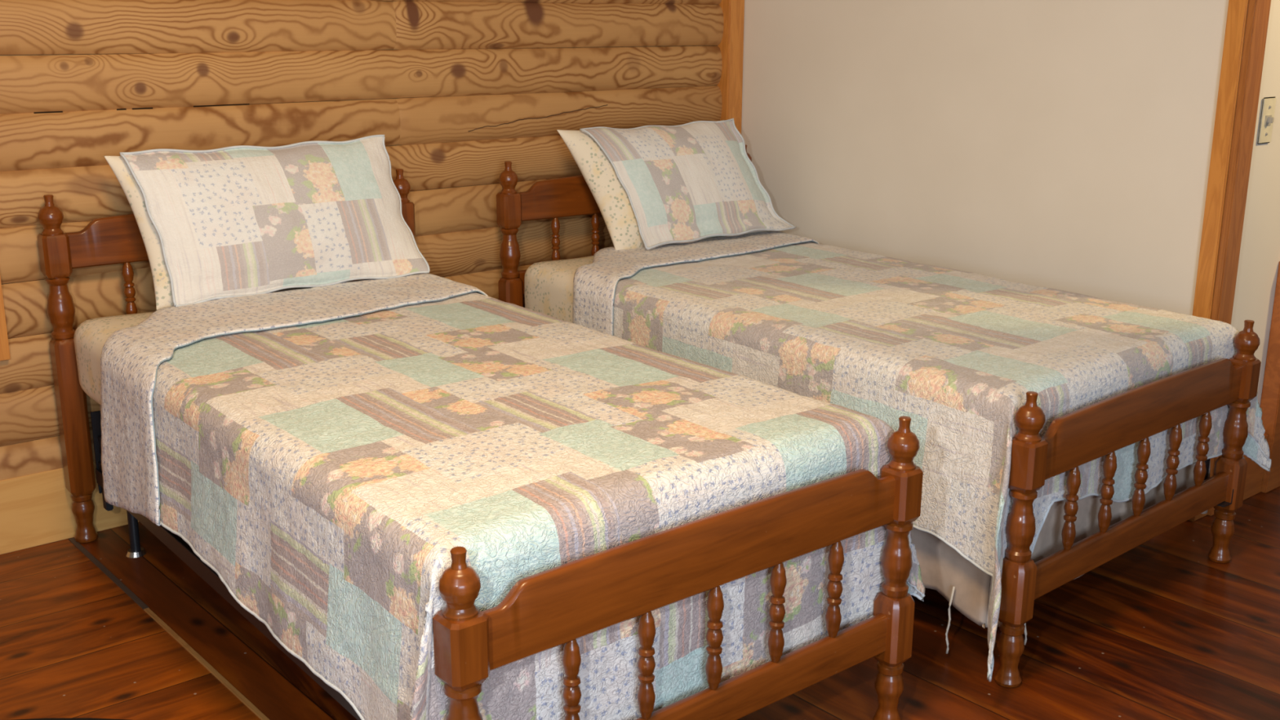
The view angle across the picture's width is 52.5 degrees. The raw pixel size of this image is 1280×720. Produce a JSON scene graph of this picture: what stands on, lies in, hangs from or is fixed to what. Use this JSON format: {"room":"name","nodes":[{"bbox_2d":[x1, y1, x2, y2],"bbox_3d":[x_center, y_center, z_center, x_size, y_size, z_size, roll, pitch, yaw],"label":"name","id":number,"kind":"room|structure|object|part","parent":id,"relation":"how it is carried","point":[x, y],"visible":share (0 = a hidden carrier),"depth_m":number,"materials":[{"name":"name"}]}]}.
{"room":"bedroom","nodes":[
{"label":"bedroom","id":0,"kind":"room"},
{"bbox_2d":[0,0,724,480],"bbox_3d":[-1.968,-0.759,2.918,6.500,2.700,0.162,-12,19,-39],"label":"wall","id":1,"kind":"structure","parent":0,"point":[456,91],"depth_m":3.72,"materials":[{"name":"brown wood"}]},
{"bbox_2d":[0,276,10,360],"bbox_3d":[-1.666,-0.659,3.094,0.150,1.380,0.032,-12,19,-39],"label":"trim window casing","id":2,"kind":"structure","parent":1,"relation":"attached to","point":[4,345],"depth_m":3.28,"materials":[{"name":"orange wood"}]},
{"bbox_2d":[0,461,138,555],"bbox_3d":[-2.048,0.482,3.111,6.220,0.200,0.064,-12,19,-39],"label":"baseboard","id":3,"kind":"structure","parent":1,"relation":"attached to","point":[36,508],"depth_m":3.44,"materials":[{"name":"brown wood"}]},
{"bbox_2d":[716,0,744,133],"bbox_3d":[0.326,-1.316,4.679,0.076,2.500,0.075,-12,19,-39],"label":"trim","id":4,"kind":"structure","parent":1,"relation":"attached to","point":[731,45],"depth_m":4.71,"materials":[{"name":"orange wood"}]},
{"bbox_2d":[0,486,1279,719],"bbox_3d":[0.697,0.940,1.939,8.800,0.060,5.800,-12,19,-39],"label":"floor","id":5,"kind":"structure","parent":0,"point":[1161,629],"depth_m":2.91,"materials":[{"name":"brown wood"}]},
{"bbox_2d":[13,717,128,719],"bbox_3d":[-1.237,0.952,1.713,1.980,0.011,1.770,-12,19,-39],"label":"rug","id":6,"kind":"object","parent":5,"relation":"on","point":[83,718],"visible":1,"depth_m":2.59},
{"bbox_2d":[68,537,149,609],"bbox_3d":[-1.357,0.538,3.302,0.014,0.004,0.558,-12,19,-39],"label":"trim","id":7,"kind":"structure","parent":5,"relation":"on","point":[78,545],"depth_m":3.28,"materials":[{"name":"brown wood"}]},
{"bbox_2d":[143,608,269,719],"bbox_3d":[-0.424,0.824,2.235,0.012,0.006,2.330,-12,19,-39],"label":"floor strip","id":8,"kind":"object","parent":5,"relation":"on","point":[260,714],"visible":1,"depth_m":2.82,"materials":[{"name":"brown wood"}]},
{"bbox_2d":[36,168,923,719],"bbox_3d":[-0.486,0.161,2.924,1.053,0.932,2.057,-11,19,-37],"label":"twin bed","id":9,"kind":"object","parent":5,"relation":"on","point":[544,611],"visible":0.65,"depth_m":2.29,"materials":[{"name":"brown wood"}]},
{"bbox_3d":[-1.489,0.035,3.382,0.067,0.932,0.067,-11,19,-37],"label":"post","id":10,"kind":"part","parent":9,"relation":"part of","materials":[{"name":"brown wood"}]},
{"bbox_3d":[-1.101,-0.371,3.590,0.929,0.134,0.022,-11,19,-37],"label":"headboard rail","id":11,"kind":"part","parent":9,"relation":"part of","materials":[{"name":"brown wood"}]},
{"bbox_3d":[-1.324,0.419,3.389,0.024,0.163,0.025,-11,19,-37],"label":"frame leg","id":12,"kind":"part","parent":9,"relation":"part of","materials":[{"name":"black paint"}]},
{"bbox_3d":[-0.836,0.495,2.727,0.042,0.040,1.890,-11,19,-37],"label":"rail","id":13,"kind":"part","parent":9,"relation":"part of","materials":[{"name":"black paint"}]},
{"bbox_3d":[-0.716,-0.117,3.973,0.067,0.932,0.067,-11,19,-37],"label":"post","id":14,"kind":"part","parent":9,"relation":"part of","materials":[{"name":"brown wood"}]},
{"bbox_3d":[-0.257,0.578,1.909,0.064,0.646,0.064,-12,19,-39],"label":"post","id":15,"kind":"part","parent":9,"relation":"part of","materials":[{"name":"brown wood"}]},
{"bbox_3d":[0.121,0.320,2.169,0.929,0.127,0.022,-12,19,-39],"label":"footboard rail","id":16,"kind":"part","parent":9,"relation":"part of","materials":[{"name":"brown wood"}]},
{"bbox_3d":[0.119,0.605,2.244,0.929,0.078,0.022,-12,19,-39],"label":"footboard rail","id":17,"kind":"part","parent":9,"relation":"part of","materials":[{"name":"brown wood"}]},
{"bbox_3d":[0.497,0.419,2.523,0.064,0.646,0.064,-12,19,-39],"label":"post","id":18,"kind":"part","parent":9,"relation":"part of","materials":[{"name":"brown wood"}]},
{"bbox_3d":[-0.472,0.308,2.964,0.931,0.203,1.897,-11,19,-37],"label":"box spring","id":19,"kind":"object","parent":9,"relation":"on","visible":0},
{"bbox_2d":[73,311,154,404],"bbox_3d":[-0.487,0.110,2.911,0.990,0.213,1.899,-11,19,-37],"label":"mattress","id":20,"kind":"object","parent":19,"relation":"on","point":[91,335],"visible":0.1,"depth_m":3.23,"materials":[{"name":"beige fabric"}]},
{"bbox_2d":[100,273,924,719],"bbox_3d":[-0.476,0.258,2.857,1.258,0.537,1.878,-11,19,-37],"label":"quilt","id":21,"kind":"object","parent":20,"relation":"on","point":[326,451],"visible":0.94,"depth_m":2.38,"materials":[{"name":"multicoloured fabric"}]},
{"bbox_2d":[104,155,173,310],"bbox_3d":[-0.989,-0.382,3.531,0.846,0.387,0.185,-11,19,-37],"label":"pillow","id":22,"kind":"object","parent":21,"relation":"on","point":[162,282],"visible":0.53,"depth_m":3.30,"materials":[{"name":"beige fabric"}]},
{"bbox_2d":[119,134,430,306],"bbox_3d":[-0.957,-0.388,3.514,0.810,0.395,0.156,-11,19,-37],"label":"pillow sham","id":23,"kind":"object","parent":21,"relation":"on","point":[238,220],"visible":1,"depth_m":3.45,"materials":[{"name":"multicoloured fabric"}]},
{"bbox_2d":[496,144,1261,687],"bbox_3d":[0.578,-0.041,3.708,1.052,0.932,2.058,-11,18,-36],"label":"twin bed","id":24,"kind":"object","parent":5,"relation":"on","point":[1072,440],"visible":0.65,"depth_m":3.00,"materials":[{"name":"brown wood"}]},
{"bbox_3d":[-0.415,-0.172,4.186,0.067,0.932,0.067,-11,18,-36],"label":"post","id":25,"kind":"part","parent":24,"relation":"part of","materials":[{"name":"brown wood"}]},
{"bbox_3d":[-0.023,-0.317,4.455,0.929,0.080,0.022,-11,18,-36],"label":"headboard rail","id":26,"kind":"part","parent":24,"relation":"part of","materials":[{"name":"brown wood"}]},
{"bbox_3d":[-0.021,-0.576,4.387,0.929,0.134,0.022,-11,18,-36],"label":"headboard rail","id":27,"kind":"part","parent":24,"relation":"part of","materials":[{"name":"brown wood"}]},
{"bbox_3d":[0.369,-0.320,4.762,0.067,0.932,0.067,-11,18,-36],"label":"post","id":28,"kind":"part","parent":24,"relation":"part of","materials":[{"name":"brown wood"}]},
{"bbox_3d":[0.786,0.377,2.691,0.064,0.646,0.064,-13,19,-40],"label":"post","id":29,"kind":"part","parent":24,"relation":"part of","materials":[{"name":"brown wood"}]},
{"bbox_2d":[910,459,1210,653],"bbox_3d":[0.585,0.209,3.759,1.030,0.401,1.959,-11,18,-36],"label":"bed skirt","id":30,"kind":"object","parent":24,"relation":"attached to","point":[966,587],"visible":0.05,"depth_m":2.89,"materials":[{"name":"beige fabric"}]},
{"bbox_3d":[1.153,0.401,3.036,0.929,0.078,0.022,-13,19,-40],"label":"footboard rail","id":31,"kind":"part","parent":24,"relation":"part of","materials":[{"name":"brown wood"}]},
{"bbox_3d":[1.155,0.116,2.961,0.929,0.127,0.022,-13,19,-40],"label":"footboard rail","id":32,"kind":"part","parent":24,"relation":"part of","materials":[{"name":"brown wood"}]},
{"bbox_3d":[0.930,0.158,4.038,0.042,0.040,1.890,-11,18,-36],"label":"rail","id":33,"kind":"part","parent":24,"relation":"part of","materials":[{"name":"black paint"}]},
{"bbox_3d":[1.521,0.213,3.326,0.064,0.646,0.064,-13,19,-40],"label":"post","id":34,"kind":"part","parent":24,"relation":"part of","materials":[{"name":"brown wood"}]},
{"bbox_3d":[0.565,0.102,3.763,0.963,0.203,1.853,-11,18,-36],"label":"box spring","id":35,"kind":"object","parent":24,"relation":"attached to","visible":0},
{"bbox_2d":[524,255,593,322],"bbox_3d":[0.576,-0.092,3.698,0.990,0.213,1.896,-11,18,-36],"label":"mattress","id":36,"kind":"object","parent":35,"relation":"on","point":[548,285],"visible":0.12,"depth_m":4.01,"materials":[{"name":"beige fabric"}]},
{"bbox_2d":[572,231,1271,681],"bbox_3d":[0.638,0.072,3.672,1.289,0.583,1.936,-11,18,-36],"label":"quilt","id":37,"kind":"object","parent":36,"relation":"on","point":[955,353],"visible":0.72,"depth_m":3.17,"materials":[{"name":"multicoloured fabric"}]},
{"bbox_2d":[556,120,762,249],"bbox_3d":[0.110,-0.586,4.325,0.832,0.387,0.228,-11,18,-36],"label":"pillow","id":38,"kind":"object","parent":37,"relation":"on","point":[611,198],"visible":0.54,"depth_m":4.11,"materials":[{"name":"beige fabric"}]},
{"bbox_2d":[579,118,795,249],"bbox_3d":[0.174,-0.594,4.318,0.784,0.376,0.236,-11,18,-36],"label":"pillow sham","id":39,"kind":"object","parent":37,"relation":"on","point":[693,181],"visible":1,"depth_m":4.25,"materials":[{"name":"multicoloured fabric"}]},
{"bbox_2d":[741,0,1228,315],"bbox_3d":[0.943,-1.065,4.131,0.098,2.700,2.010,-12,19,-39],"label":"wall","id":40,"kind":"structure","parent":0,"point":[1066,145],"depth_m":3.96,"materials":[{"name":"beige paint"}]},
{"bbox_2d":[1192,0,1248,319],"bbox_3d":[1.561,-0.862,3.373,0.068,2.700,0.050,-12,19,-39],"label":"trim","id":41,"kind":"structure","parent":40,"relation":"attached to","point":[1236,22],"depth_m":3.43,"materials":[{"name":"orange wood"}]},
{"bbox_2d":[1231,0,1279,406],"bbox_3d":[2.554,-1.079,4.214,2.468,2.700,0.082,-12,19,-39],"label":"wall","id":42,"kind":"structure","parent":0,"point":[1260,250],"depth_m":3.62,"materials":[{"name":"beige paint"}]},
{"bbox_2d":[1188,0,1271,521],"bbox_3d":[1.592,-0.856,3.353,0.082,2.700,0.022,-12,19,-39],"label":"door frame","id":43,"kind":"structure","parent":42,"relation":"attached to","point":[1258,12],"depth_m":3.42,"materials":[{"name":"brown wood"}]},
{"bbox_2d":[1207,432,1268,515],"bbox_3d":[1.736,0.329,3.794,0.304,0.185,0.038,-12,19,-39],"label":"baseboard","id":44,"kind":"structure","parent":42,"relation":"attached to","point":[1254,477],"depth_m":3.84,"materials":[{"name":"brown wood"}]},
{"bbox_2d":[1257,97,1276,144],"bbox_3d":[1.704,-0.648,3.515,0.074,0.124,0.020,-12,19,-39],"label":"light switch","id":45,"kind":"object","parent":42,"relation":"attached to","point":[1268,108],"visible":1,"depth_m":3.51,"materials":[{"name":"beige plastic"}]},
{"bbox_2d":[1259,261,1279,493],"bbox_3d":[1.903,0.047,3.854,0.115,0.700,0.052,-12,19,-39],"label":"door frame","id":46,"kind":"structure","parent":42,"relation":"attached to","point":[1270,396],"depth_m":3.83,"materials":[{"name":"brown wood"}]}
]}

